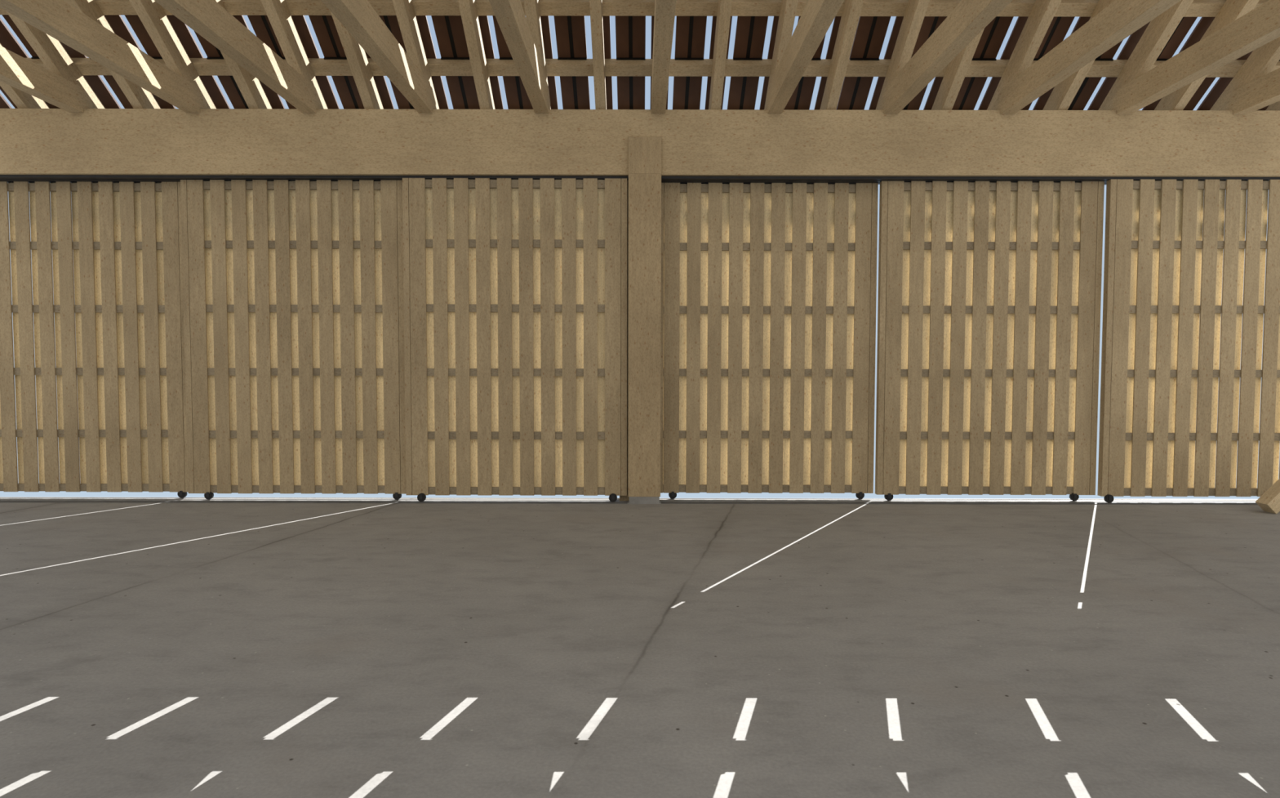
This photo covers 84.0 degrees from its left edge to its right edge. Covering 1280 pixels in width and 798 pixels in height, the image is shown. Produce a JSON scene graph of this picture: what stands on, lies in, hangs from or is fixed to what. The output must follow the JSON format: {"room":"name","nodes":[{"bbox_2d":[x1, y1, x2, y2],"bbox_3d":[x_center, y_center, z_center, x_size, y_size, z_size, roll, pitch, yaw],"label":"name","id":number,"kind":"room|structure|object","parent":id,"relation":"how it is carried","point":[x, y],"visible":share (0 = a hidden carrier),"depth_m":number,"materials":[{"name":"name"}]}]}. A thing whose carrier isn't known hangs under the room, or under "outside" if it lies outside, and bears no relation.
{"room":"wooden pavilion","nodes":[
{"label":"wooden pavilion","id":0,"kind":"room"},
{"bbox_2d":[0,496,1279,797],"bbox_3d":[-0.003,1.707,0.462,28.000,0.250,16.780,0,2,0],"label":"floor","id":1,"kind":"structure","parent":0,"point":[148,650],"depth_m":4.13,"materials":[{"name":"concrete"}]},
{"bbox_2d":[402,177,626,502],"bbox_3d":[-1.483,-0.687,8.500,2.656,3.844,0.118,0,2,0],"label":"door","id":2,"kind":"structure","parent":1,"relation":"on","point":[515,291],"depth_m":8.49,"materials":[{"name":"brown wood"}]},
{"bbox_2d":[0,499,1106,502],"bbox_3d":[-0.002,1.238,8.599,17.000,0.006,0.012,0,2,0],"label":"rail","id":3,"kind":"object","parent":1,"relation":"on","point":[0,500],"visible":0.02,"depth_m":8.59,"materials":[{"name":"metal"}]},
{"bbox_2d":[0,497,1255,501],"bbox_3d":[-0.002,1.234,8.694,17.000,0.006,0.012,0,2,0],"label":"rail","id":4,"kind":"object","parent":1,"relation":"on","point":[0,498],"visible":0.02,"depth_m":8.69,"materials":[{"name":"metal"}]},
{"bbox_2d":[0,500,1257,504],"bbox_3d":[-0.002,1.239,8.524,17.000,0.010,0.120,0,2,0],"label":"door track","id":5,"kind":"object","parent":1,"relation":"on","point":[35,501],"visible":0.83,"depth_m":8.52,"materials":[{"name":"metal"}]},
{"bbox_2d":[619,137,661,503],"bbox_3d":[0.004,-0.909,8.552,0.500,4.300,0.385,0,2,0],"label":"timber post","id":6,"kind":"object","parent":1,"relation":"on","point":[644,182],"visible":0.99,"depth_m":8.37,"materials":[{"name":"brown wood"}]},
{"bbox_2d":[0,108,1279,177],"bbox_3d":[0.005,-3.011,8.391,17.200,0.754,0.120,0,2,0],"label":"header beam","id":7,"kind":"structure","parent":6,"relation":"on","point":[33,141],"depth_m":8.33,"materials":[{"name":"brown wood"}]},
{"bbox_2d":[0,42,49,108],"bbox_3d":[-7.263,-5.354,5.819,0.116,5.311,6.919,0,2,0],"label":"rafter","id":8,"kind":"object","parent":7,"relation":"on","point":[22,100],"visible":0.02,"depth_m":8.33,"materials":[{"name":"brown wood"}]},
{"bbox_2d":[25,57,1279,77],"bbox_3d":[0.107,-3.871,8.311,16.800,0.184,0.188,0,2,0],"label":"purlin","id":9,"kind":"object","parent":8,"relation":"on","point":[86,66],"visible":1,"depth_m":8.26,"materials":[{"name":"brown wood"}]},
{"bbox_2d":[0,17,29,57],"bbox_3d":[-7.244,-4.088,8.149,0.215,0.439,0.571,0,2,0],"label":"board","id":10,"kind":"object","parent":9,"relation":"on","point":[7,40],"visible":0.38,"depth_m":8.14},
{"bbox_2d":[1,14,39,58],"bbox_3d":[-6.906,-4.074,8.149,0.337,0.462,0.566,0,2,0],"label":"roof panel","id":11,"kind":"object","parent":9,"relation":"on","point":[6,17],"visible":0.1,"depth_m":8.09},
{"bbox_2d":[103,14,141,50],"bbox_3d":[-5.884,-4.086,8.149,0.215,0.439,0.571,0,2,0],"label":"board","id":12,"kind":"object","parent":9,"relation":"on","point":[116,22],"visible":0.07,"depth_m":8.01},
{"bbox_2d":[124,14,162,58],"bbox_3d":[-5.546,-4.072,8.149,0.337,0.462,0.566,0,2,0],"label":"roof panel","id":13,"kind":"object","parent":9,"relation":"on","point":[134,20],"visible":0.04,"depth_m":8.08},
{"bbox_2d":[166,14,204,57],"bbox_3d":[-5.204,-4.085,8.149,0.215,0.439,0.571,0,2,0],"label":"board","id":14,"kind":"object","parent":9,"relation":"on","point":[184,35],"visible":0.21,"depth_m":8.09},
{"bbox_2d":[193,30,224,59],"bbox_3d":[-4.866,-4.071,8.149,0.337,0.462,0.566,0,2,0],"label":"roof panel","id":15,"kind":"object","parent":9,"relation":"on","point":[211,51],"visible":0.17,"depth_m":8.21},
{"bbox_2d":[247,15,285,59],"bbox_3d":[-4.186,-4.069,8.149,0.337,0.462,0.566,0,2,0],"label":"roof panel","id":16,"kind":"object","parent":9,"relation":"on","point":[261,25],"visible":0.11,"depth_m":8.04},
{"bbox_2d":[291,15,319,57],"bbox_3d":[-3.844,-4.082,8.149,0.215,0.439,0.571,0,2,0],"label":"board","id":17,"kind":"object","parent":9,"relation":"on","point":[300,21],"visible":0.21,"depth_m":8.08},
{"bbox_2d":[308,15,346,59],"bbox_3d":[-3.506,-4.068,8.149,0.337,0.462,0.566,0,2,0],"label":"roof panel","id":18,"kind":"object","parent":9,"relation":"on","point":[324,27],"visible":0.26,"depth_m":8.08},
{"bbox_2d":[378,15,406,52],"bbox_3d":[-2.826,-4.067,8.149,0.337,0.462,0.566,0,2,0],"label":"roof panel","id":19,"kind":"object","parent":9,"relation":"on","point":[391,22],"visible":0.03,"depth_m":7.99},
{"bbox_2d":[415,15,436,58],"bbox_3d":[-2.484,-4.080,8.149,0.215,0.439,0.571,0,2,0],"label":"board","id":20,"kind":"object","parent":9,"relation":"on","point":[422,20],"visible":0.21,"depth_m":8.08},
{"bbox_2d":[431,15,470,59],"bbox_3d":[-2.146,-4.066,8.149,0.337,0.462,0.566,0,2,0],"label":"roof panel","id":21,"kind":"object","parent":9,"relation":"on","point":[449,29],"visible":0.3,"depth_m":8.08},
{"bbox_2d":[478,15,494,58],"bbox_3d":[-1.804,-4.079,8.149,0.215,0.439,0.571,0,2,0],"label":"board","id":22,"kind":"object","parent":9,"relation":"on","point":[483,20],"visible":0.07,"depth_m":8.08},
{"bbox_2d":[492,15,512,59],"bbox_3d":[-1.466,-4.064,8.149,0.337,0.462,0.566,0,2,0],"label":"roof panel","id":23,"kind":"object","parent":9,"relation":"on","point":[504,51],"visible":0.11,"depth_m":8.15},
{"bbox_2d":[540,15,552,58],"bbox_3d":[-1.124,-4.077,8.149,0.215,0.439,0.571,0,2,0],"label":"board","id":24,"kind":"object","parent":9,"relation":"on","point":[544,19],"visible":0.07,"depth_m":8.08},
{"bbox_2d":[554,15,586,59],"bbox_3d":[-0.786,-4.063,8.149,0.337,0.462,0.566,0,2,0],"label":"roof panel","id":25,"kind":"object","parent":9,"relation":"on","point":[570,30],"visible":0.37,"depth_m":8.08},
{"bbox_2d":[590,15,611,58],"bbox_3d":[-0.444,-4.076,8.149,0.215,0.439,0.571,0,2,0],"label":"board","id":26,"kind":"object","parent":9,"relation":"on","point":[606,32],"visible":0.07,"depth_m":8.08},
{"bbox_2d":[615,15,645,59],"bbox_3d":[-0.106,-4.062,8.149,0.337,0.462,0.566,0,2,0],"label":"roof panel","id":27,"kind":"object","parent":9,"relation":"on","point":[630,30],"visible":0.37,"depth_m":8.08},
{"bbox_2d":[674,16,706,60],"bbox_3d":[0.574,-4.061,8.149,0.337,0.462,0.566,0,2,0],"label":"roof panel","id":28,"kind":"object","parent":9,"relation":"on","point":[690,40],"visible":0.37,"depth_m":8.09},
{"bbox_2d":[733,16,768,60],"bbox_3d":[1.254,-4.060,8.149,0.337,0.462,0.566,0,2,0],"label":"roof panel","id":29,"kind":"object","parent":9,"relation":"on","point":[750,33],"visible":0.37,"depth_m":8.09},
{"bbox_2d":[825,16,841,58],"bbox_3d":[2.276,-4.072,8.149,0.215,0.439,0.571,0,2,0],"label":"board","id":30,"kind":"object","parent":9,"relation":"on","point":[837,19],"visible":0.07,"depth_m":8.07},
{"bbox_2d":[848,16,890,60],"bbox_3d":[2.614,-4.057,8.149,0.337,0.462,0.566,0,2,0],"label":"roof panel","id":31,"kind":"object","parent":9,"relation":"on","point":[871,31],"visible":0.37,"depth_m":8.08,"materials":[{"name":"wood"}]},
{"bbox_2d":[884,16,903,58],"bbox_3d":[2.956,-4.070,8.149,0.215,0.439,0.571,0,2,0],"label":"board","id":32,"kind":"object","parent":9,"relation":"on","point":[898,21],"visible":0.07,"depth_m":8.07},
{"bbox_2d":[911,16,946,57],"bbox_3d":[3.294,-4.056,8.149,0.337,0.462,0.566,0,2,0],"label":"roof panel","id":33,"kind":"object","parent":9,"relation":"on","point":[930,24],"visible":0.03,"depth_m":8.00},
{"bbox_2d":[971,16,1013,60],"bbox_3d":[3.974,-4.055,8.149,0.337,0.462,0.566,0,2,0],"label":"roof panel","id":34,"kind":"object","parent":9,"relation":"on","point":[993,34],"visible":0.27,"depth_m":8.09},
{"bbox_2d":[1000,16,1028,59],"bbox_3d":[4.316,-4.068,8.149,0.215,0.439,0.571,0,2,0],"label":"board","id":35,"kind":"object","parent":9,"relation":"on","point":[1020,22],"visible":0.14,"depth_m":8.08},
{"bbox_2d":[1033,16,1075,60],"bbox_3d":[4.654,-4.054,8.149,0.337,0.462,0.566,0,2,0],"label":"roof panel","id":36,"kind":"object","parent":9,"relation":"on","point":[1059,27],"visible":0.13,"depth_m":8.05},
{"bbox_2d":[1116,21,1150,59],"bbox_3d":[5.676,-4.066,8.149,0.215,0.439,0.571,0,2,0],"label":"board","id":37,"kind":"object","parent":9,"relation":"on","point":[1131,42],"visible":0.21,"depth_m":8.13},
{"bbox_2d":[1155,17,1197,61],"bbox_3d":[6.014,-4.051,8.149,0.337,0.462,0.566,0,2,0],"label":"roof panel","id":38,"kind":"object","parent":9,"relation":"on","point":[1185,24],"visible":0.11,"depth_m":8.09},
{"bbox_2d":[1178,17,1215,53],"bbox_3d":[6.356,-4.064,8.149,0.215,0.439,0.571,0,2,0],"label":"board","id":39,"kind":"object","parent":9,"relation":"on","point":[1204,23],"visible":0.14,"depth_m":8.02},
{"bbox_2d":[0,45,92,112],"bbox_3d":[-6.586,-3.298,3.690,0.164,0.290,9.530,0,2,0],"label":"rafter","id":40,"kind":"object","parent":7,"relation":"on","point":[16,71],"visible":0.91,"depth_m":7.75,"materials":[{"name":"brown wood"}]},
{"bbox_2d":[5,10,105,108],"bbox_3d":[-6.583,-5.353,5.819,0.116,5.311,6.919,0,2,0],"label":"rafter","id":41,"kind":"object","parent":7,"relation":"on","point":[50,51],"visible":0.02,"depth_m":7.95,"materials":[{"name":"brown wood"}]},
{"bbox_2d":[0,0,207,112],"bbox_3d":[-5.226,-3.296,3.690,0.164,0.290,9.530,0,2,0],"label":"rafter","id":42,"kind":"object","parent":7,"relation":"on","point":[57,19],"visible":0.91,"depth_m":6.88,"materials":[{"name":"brown wood"}]},
{"bbox_2d":[63,0,160,108],"bbox_3d":[-5.903,-5.352,5.819,0.116,5.311,6.919,0,2,0],"label":"rafter","id":43,"kind":"object","parent":7,"relation":"on","point":[139,97],"visible":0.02,"depth_m":8.11,"materials":[{"name":"brown wood"}]},
{"bbox_2d":[128,0,216,108],"bbox_3d":[-5.223,-5.351,5.819,0.116,5.311,6.919,0,2,0],"label":"rafter","id":44,"kind":"object","parent":7,"relation":"on","point":[151,14],"visible":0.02,"depth_m":7.81,"materials":[{"name":"brown wood"}]},
{"bbox_2d":[154,0,321,112],"bbox_3d":[-3.866,-3.294,3.690,0.164,0.290,9.530,0,2,0],"label":"rafter","id":45,"kind":"object","parent":7,"relation":"on","point":[210,20],"visible":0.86,"depth_m":6.86,"materials":[{"name":"brown wood"}]},
{"bbox_2d":[214,0,272,108],"bbox_3d":[-4.543,-5.350,5.819,0.116,5.311,6.919,0,2,0],"label":"rafter","id":46,"kind":"object","parent":7,"relation":"on","point":[250,86],"visible":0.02,"depth_m":8.21,"materials":[{"name":"brown wood"}]},
{"bbox_2d":[260,0,328,108],"bbox_3d":[-3.863,-5.348,5.819,0.116,5.311,6.919,0,2,0],"label":"rafter","id":47,"kind":"object","parent":7,"relation":"on","point":[277,12],"visible":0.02,"depth_m":7.78,"materials":[{"name":"brown wood"}]},
{"bbox_2d":[329,10,383,108],"bbox_3d":[-3.183,-5.347,5.819,0.116,5.311,6.919,0,2,0],"label":"rafter","id":48,"kind":"object","parent":7,"relation":"on","point":[356,55],"visible":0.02,"depth_m":8.03,"materials":[{"name":"brown wood"}]},
{"bbox_2d":[321,0,435,113],"bbox_3d":[-2.506,-3.291,3.690,0.164,0.290,9.530,0,2,0],"label":"rafter","id":49,"kind":"object","parent":7,"relation":"on","point":[359,18],"visible":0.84,"depth_m":6.82,"materials":[{"name":"brown wood"}]},
{"bbox_2d":[391,0,439,109],"bbox_3d":[-2.503,-5.346,5.819,0.116,5.311,6.919,0,2,0],"label":"rafter","id":50,"kind":"object","parent":7,"relation":"on","point":[404,9],"visible":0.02,"depth_m":7.73,"materials":[{"name":"brown wood"}]},
{"bbox_2d":[457,0,495,109],"bbox_3d":[-1.823,-5.345,5.819,0.116,5.311,6.919,0,2,0],"label":"rafter","id":51,"kind":"object","parent":7,"relation":"on","point":[468,8],"visible":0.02,"depth_m":7.87,"materials":[{"name":"brown wood"}]},
{"bbox_2d":[488,0,550,113],"bbox_3d":[-1.146,-3.289,3.690,0.164,0.290,9.530,0,2,0],"label":"rafter","id":52,"kind":"object","parent":7,"relation":"on","point":[510,16],"visible":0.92,"depth_m":6.79,"materials":[{"name":"brown wood"}]},
{"bbox_2d":[523,0,551,109],"bbox_3d":[-1.143,-5.344,5.819,0.116,5.311,6.919,0,2,0],"label":"rafter","id":53,"kind":"object","parent":7,"relation":"on","point":[532,12],"visible":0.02,"depth_m":7.61,"materials":[{"name":"brown wood"}]},
{"bbox_2d":[589,0,606,109],"bbox_3d":[-0.463,-5.343,5.819,0.116,5.311,6.919,0,2,0],"label":"rafter","id":54,"kind":"object","parent":7,"relation":"on","point":[596,6],"visible":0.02,"depth_m":7.82,"materials":[{"name":"brown wood"}]},
{"bbox_2d":[0,174,1279,181],"bbox_3d":[0.005,-2.621,8.438,17.000,0.027,0.070,0,2,0],"label":"door track","id":55,"kind":"object","parent":7,"relation":"attached to","point":[2,176],"visible":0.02,"depth_m":8.40,"materials":[{"name":"metal"}]},
{"bbox_2d":[1097,178,1279,502],"bbox_3d":[6.887,-0.673,8.500,2.656,3.844,0.118,0,2,0],"label":"door","id":56,"kind":"structure","parent":55,"relation":"hanging from","point":[1152,437],"depth_m":8.49,"materials":[{"name":"brown wood"}]},
{"bbox_2d":[651,0,676,113],"bbox_3d":[0.214,-3.287,3.690,0.164,0.290,9.530,0,2,0],"label":"rafter","id":57,"kind":"object","parent":7,"relation":"on","point":[664,10],"visible":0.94,"depth_m":6.70,"materials":[{"name":"brown wood"}]},
{"bbox_2d":[708,0,732,109],"bbox_3d":[0.897,-5.340,5.819,0.116,5.311,6.919,0,2,0],"label":"rafter","id":58,"kind":"object","parent":7,"relation":"on","point":[724,6],"visible":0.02,"depth_m":7.83,"materials":[{"name":"brown wood"}]},
{"bbox_2d":[764,0,798,109],"bbox_3d":[1.577,-5.339,5.819,0.116,5.311,6.919,0,2,0],"label":"rafter","id":59,"kind":"object","parent":7,"relation":"on","point":[788,7],"visible":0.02,"depth_m":7.66,"materials":[{"name":"brown wood"}]},
{"bbox_2d":[765,0,844,113],"bbox_3d":[1.574,-3.284,3.690,0.164,0.290,9.530,0,2,0],"label":"rafter","id":60,"kind":"object","parent":7,"relation":"on","point":[817,16],"visible":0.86,"depth_m":6.78,"materials":[{"name":"brown wood"}]},
{"bbox_2d":[819,0,863,109],"bbox_3d":[2.257,-5.338,5.819,0.116,5.311,6.919,0,2,0],"label":"rafter","id":61,"kind":"object","parent":7,"relation":"on","point":[851,11],"visible":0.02,"depth_m":7.86,"materials":[{"name":"brown wood"}]},
{"bbox_2d":[875,0,929,110],"bbox_3d":[2.937,-5.337,5.819,0.116,5.311,6.919,0,2,0],"label":"rafter","id":62,"kind":"object","parent":7,"relation":"on","point":[915,11],"visible":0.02,"depth_m":7.74,"materials":[{"name":"brown wood"}]},
{"bbox_2d":[880,0,1012,114],"bbox_3d":[2.934,-3.282,3.690,0.164,0.290,9.530,0,2,0],"label":"rafter","id":63,"kind":"object","parent":7,"relation":"on","point":[969,18],"visible":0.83,"depth_m":6.82,"materials":[{"name":"brown wood"}]},
{"bbox_2d":[931,28,984,110],"bbox_3d":[3.617,-5.335,5.819,0.116,5.311,6.919,0,2,0],"label":"rafter","id":64,"kind":"object","parent":7,"relation":"on","point":[956,71],"visible":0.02,"depth_m":8.12,"materials":[{"name":"brown wood"}]},
{"bbox_2d":[986,0,1061,110],"bbox_3d":[4.297,-5.334,5.819,0.116,5.311,6.919,0,2,0],"label":"rafter","id":65,"kind":"object","parent":7,"relation":"on","point":[1042,12],"visible":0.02,"depth_m":7.78,"materials":[{"name":"brown wood"}]},
{"bbox_2d":[1042,0,1115,110],"bbox_3d":[4.977,-5.333,5.819,0.116,5.311,6.919,0,2,0],"label":"rafter","id":66,"kind":"object","parent":7,"relation":"on","point":[1063,94],"visible":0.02,"depth_m":8.20,"materials":[{"name":"brown wood"}]},
{"bbox_2d":[994,0,1181,114],"bbox_3d":[4.294,-3.279,3.690,0.164,0.290,9.530,0,2,0],"label":"rafter","id":67,"kind":"object","parent":7,"relation":"on","point":[1120,19],"visible":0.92,"depth_m":6.84,"materials":[{"name":"brown wood"}]},
{"bbox_2d":[1098,0,1193,110],"bbox_3d":[5.657,-5.332,5.819,0.116,5.311,6.919,0,2,0],"label":"rafter","id":68,"kind":"object","parent":7,"relation":"on","point":[1161,28],"visible":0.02,"depth_m":7.83,"materials":[{"name":"brown wood"}]},
{"bbox_2d":[1108,0,1279,114],"bbox_3d":[5.654,-3.277,3.690,0.164,0.290,9.530,0,2,0],"label":"rafter","id":69,"kind":"object","parent":7,"relation":"on","point":[1260,25],"visible":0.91,"depth_m":7.06,"materials":[{"name":"brown wood"}]},
{"bbox_2d":[1154,0,1259,110],"bbox_3d":[6.337,-5.331,5.819,0.116,5.311,6.919,0,2,0],"label":"rafter","id":70,"kind":"object","parent":7,"relation":"on","point":[1231,11],"visible":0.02,"depth_m":7.82,"materials":[{"name":"brown wood"}]},
{"bbox_2d":[1209,36,1279,110],"bbox_3d":[7.017,-5.330,5.819,0.116,5.311,6.919,0,2,0],"label":"rafter","id":71,"kind":"object","parent":7,"relation":"on","point":[1262,60],"visible":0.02,"depth_m":8.04,"materials":[{"name":"brown wood"}]},
{"bbox_2d":[1223,67,1279,114],"bbox_3d":[7.014,-3.275,3.690,0.164,0.290,9.530,0,2,0],"label":"rafter","id":72,"kind":"object","parent":7,"relation":"on","point":[1263,91],"visible":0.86,"depth_m":8.02,"materials":[{"name":"brown wood"}]},
{"bbox_3d":[-7.943,-5.356,5.819,0.116,0.284,8.452,0,-35,0],"label":"rafter","id":73,"kind":"object","parent":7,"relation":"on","visible":0},
{"bbox_2d":[0,0,1268,17],"bbox_3d":[0.107,-4.269,7.735,16.800,0.184,0.188,0,2,0],"label":"purlin","id":74,"kind":"object","parent":73,"relation":"on","point":[1197,8],"visible":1,"depth_m":7.69,"materials":[{"name":"brown wood"}]},
{"label":"purlin","id":75,"kind":"object","parent":73,"relation":"on","visible":0},
{"bbox_2d":[102,75,133,108],"bbox_3d":[-6.227,-3.675,8.726,0.337,0.462,0.566,0,2,0],"label":"roof panel","id":76,"kind":"object","parent":75,"relation":"attached to","point":[110,80],"visible":0.04,"depth_m":8.64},
{"bbox_2d":[217,75,248,108],"bbox_3d":[-4.867,-3.673,8.726,0.337,0.462,0.566,0,2,0],"label":"roof panel","id":77,"kind":"object","parent":75,"relation":"attached to","point":[228,83],"visible":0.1,"depth_m":8.64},
{"bbox_2d":[331,75,364,108],"bbox_3d":[-3.507,-3.671,8.726,0.337,0.462,0.566,0,2,0],"label":"roof panel","id":78,"kind":"object","parent":75,"relation":"attached to","point":[346,87],"visible":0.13,"depth_m":8.64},
{"bbox_2d":[389,79,415,109],"bbox_3d":[-2.827,-3.669,8.726,0.337,0.462,0.566,0,2,0],"label":"roof panel","id":79,"kind":"object","parent":75,"relation":"attached to","point":[402,103],"visible":0.04,"depth_m":8.74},
{"bbox_2d":[445,75,479,109],"bbox_3d":[-2.147,-3.668,8.726,0.337,0.462,0.566,0,2,0],"label":"roof panel","id":80,"kind":"object","parent":75,"relation":"attached to","point":[462,89],"visible":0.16,"depth_m":8.64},
{"bbox_2d":[502,75,533,109],"bbox_3d":[-1.467,-3.667,8.726,0.337,0.462,0.566,0,2,0],"label":"roof panel","id":81,"kind":"object","parent":75,"relation":"attached to","point":[517,96],"visible":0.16,"depth_m":8.66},
{"bbox_2d":[560,75,590,109],"bbox_3d":[-0.787,-3.666,8.726,0.337,0.462,0.566,0,2,0],"label":"roof panel","id":82,"kind":"object","parent":75,"relation":"attached to","point":[575,90],"visible":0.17,"depth_m":8.64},
{"bbox_2d":[617,75,644,109],"bbox_3d":[-0.107,-3.665,8.726,0.337,0.462,0.566,0,2,0],"label":"roof panel","id":83,"kind":"object","parent":75,"relation":"attached to","point":[630,89],"visible":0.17,"depth_m":8.64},
{"bbox_2d":[672,75,702,109],"bbox_3d":[0.573,-3.663,8.726,0.337,0.462,0.566,0,2,0],"label":"roof panel","id":84,"kind":"object","parent":75,"relation":"attached to","point":[686,90],"visible":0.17,"depth_m":8.64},
{"bbox_2d":[727,76,759,109],"bbox_3d":[1.253,-3.662,8.726,0.337,0.462,0.566,0,2,0],"label":"roof panel","id":85,"kind":"object","parent":75,"relation":"attached to","point":[743,91],"visible":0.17,"depth_m":8.64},
{"bbox_2d":[784,76,816,109],"bbox_3d":[1.933,-3.661,8.726,0.337,0.462,0.566,0,2,0],"label":"roof panel","id":86,"kind":"object","parent":75,"relation":"attached to","point":[801,98],"visible":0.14,"depth_m":8.67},
{"bbox_2d":[836,76,873,110],"bbox_3d":[2.613,-3.660,8.726,0.337,0.462,0.566,0,2,0],"label":"roof panel","id":87,"kind":"object","parent":75,"relation":"attached to","point":[855,91],"visible":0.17,"depth_m":8.64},
{"bbox_2d":[951,76,987,110],"bbox_3d":[3.973,-3.658,8.726,0.337,0.462,0.566,0,2,0],"label":"roof panel","id":88,"kind":"object","parent":75,"relation":"attached to","point":[971,87],"visible":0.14,"depth_m":8.64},
{"bbox_2d":[1067,76,1102,110],"bbox_3d":[5.333,-3.655,8.726,0.337,0.462,0.566,0,2,0],"label":"roof panel","id":89,"kind":"object","parent":75,"relation":"attached to","point":[1089,84],"visible":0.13,"depth_m":8.64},
{"bbox_2d":[1182,77,1215,110],"bbox_3d":[6.693,-3.653,8.726,0.337,0.462,0.566,0,2,0],"label":"roof panel","id":90,"kind":"object","parent":75,"relation":"attached to","point":[1207,82],"visible":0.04,"depth_m":8.64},
{"bbox_3d":[0.005,-2.651,8.572,17.000,0.020,0.209,0,2,0],"label":"trim","id":91,"kind":"structure","parent":7,"relation":"attached to","visible":0},
{"bbox_2d":[0,180,1106,184],"bbox_3d":[0.005,-2.629,8.627,17.000,0.027,0.070,0,2,0],"label":"door track","id":92,"kind":"object","parent":91,"relation":"attached to","point":[8,181],"visible":0.02,"depth_m":8.59,"materials":[{"name":"metal"}]},
{"bbox_2d":[0,181,188,497],"bbox_3d":[-6.847,-0.705,8.705,2.656,3.844,0.088,0,2,0],"label":"door","id":93,"kind":"structure","parent":92,"relation":"hanging from","point":[125,237],"depth_m":8.68,"materials":[{"name":"brown wood"}]},
{"bbox_2d":[660,182,878,498],"bbox_3d":[1.544,-0.691,8.705,2.656,3.844,0.088,0,2,0],"label":"door","id":94,"kind":"structure","parent":92,"relation":"hanging from","point":[769,291],"depth_m":8.68,"materials":[{"name":"brown wood"}]},
{"bbox_2d":[0,178,1106,182],"bbox_3d":[0.005,-2.625,8.533,17.000,0.027,0.070,0,2,0],"label":"door track","id":95,"kind":"object","parent":91,"relation":"attached to","point":[18,180],"visible":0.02,"depth_m":8.51,"materials":[{"name":"metal"}]},
{"bbox_2d":[180,179,405,499],"bbox_3d":[-4.165,-0.697,8.610,2.656,3.844,0.088,0,2,0],"label":"door","id":96,"kind":"structure","parent":95,"relation":"hanging from","point":[293,293],"depth_m":8.59,"materials":[{"name":"brown wood"}]},
{"bbox_2d":[875,181,1104,500],"bbox_3d":[4.215,-0.682,8.610,2.656,3.844,0.088,0,2,0],"label":"door","id":97,"kind":"structure","parent":95,"relation":"hanging from","point":[989,297],"depth_m":8.59,"materials":[{"name":"brown wood"}]},
{"bbox_2d":[25,497,1257,499],"bbox_3d":[-0.002,1.230,8.789,17.000,0.006,0.012,0,2,0],"label":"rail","id":98,"kind":"object","parent":1,"relation":"on","point":[25,497],"visible":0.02,"depth_m":8.78,"materials":[{"name":"metal"}]},
{"bbox_2d":[1255,478,1279,513],"bbox_3d":[7.949,0.307,7.949,1.945,1.945,0.160,0,2,0],"label":"diagonal brace","id":99,"kind":"object","parent":1,"relation":"on","point":[1269,501],"visible":1,"depth_m":7.96,"materials":[{"name":"brown wood"}]},
{"label":"board","id":100,"kind":"object","parent":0,"visible":0},
{"bbox_2d":[83,75,120,108],"bbox_3d":[-6.565,-3.689,8.725,0.215,0.439,0.571,0,2,0],"label":"board","id":101,"kind":"object","parent":100,"relation":"on","point":[96,83],"visible":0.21,"depth_m":8.64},
{"bbox_2d":[199,75,230,108],"bbox_3d":[-5.205,-3.687,8.725,0.215,0.439,0.571,0,2,0],"label":"board","id":102,"kind":"object","parent":100,"relation":"on","point":[209,82],"visible":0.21,"depth_m":8.64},
{"bbox_2d":[259,80,284,108],"bbox_3d":[-4.525,-3.686,8.725,0.215,0.439,0.571,0,2,0],"label":"board","id":103,"kind":"object","parent":100,"relation":"on","point":[273,98],"visible":0.21,"depth_m":8.71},
{"bbox_2d":[315,75,339,108],"bbox_3d":[-3.845,-3.685,8.725,0.215,0.439,0.571,0,2,0],"label":"board","id":104,"kind":"object","parent":100,"relation":"on","point":[323,82],"visible":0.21,"depth_m":8.64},
{"bbox_2d":[373,75,394,109],"bbox_3d":[-3.165,-3.683,8.725,0.215,0.439,0.571,0,2,0],"label":"board","id":105,"kind":"object","parent":100,"relation":"on","point":[380,82],"visible":0.21,"depth_m":8.64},
{"bbox_2d":[431,75,448,109],"bbox_3d":[-2.485,-3.682,8.725,0.215,0.439,0.571,0,2,0],"label":"board","id":106,"kind":"object","parent":100,"relation":"on","point":[437,80],"visible":0.21,"depth_m":8.64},
{"bbox_2d":[488,75,503,109],"bbox_3d":[-1.805,-3.681,8.725,0.215,0.439,0.571,0,2,0],"label":"board","id":107,"kind":"object","parent":100,"relation":"on","point":[494,80],"visible":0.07,"depth_m":8.64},
{"bbox_2d":[546,75,558,109],"bbox_3d":[-1.125,-3.680,8.725,0.215,0.439,0.571,0,2,0],"label":"board","id":108,"kind":"object","parent":100,"relation":"on","point":[551,79],"visible":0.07,"depth_m":8.64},
{"bbox_2d":[923,76,943,110],"bbox_3d":[3.635,-3.672,8.725,0.215,0.439,0.571,0,2,0],"label":"board","id":109,"kind":"object","parent":100,"relation":"on","point":[937,82],"visible":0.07,"depth_m":8.64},
{"bbox_2d":[977,76,1001,110],"bbox_3d":[4.315,-3.670,8.725,0.215,0.439,0.571,0,2,0],"label":"board","id":110,"kind":"object","parent":100,"relation":"on","point":[994,82],"visible":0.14,"depth_m":8.64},
{"bbox_2d":[1087,76,1117,110],"bbox_3d":[5.675,-3.668,8.725,0.215,0.439,0.571,0,2,0],"label":"board","id":111,"kind":"object","parent":100,"relation":"on","point":[1108,82],"visible":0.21,"depth_m":8.64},
{"bbox_2d":[1196,77,1233,110],"bbox_3d":[7.035,-3.666,8.725,0.215,0.439,0.571,0,2,0],"label":"board","id":112,"kind":"object","parent":100,"relation":"on","point":[1221,84],"visible":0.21,"depth_m":8.64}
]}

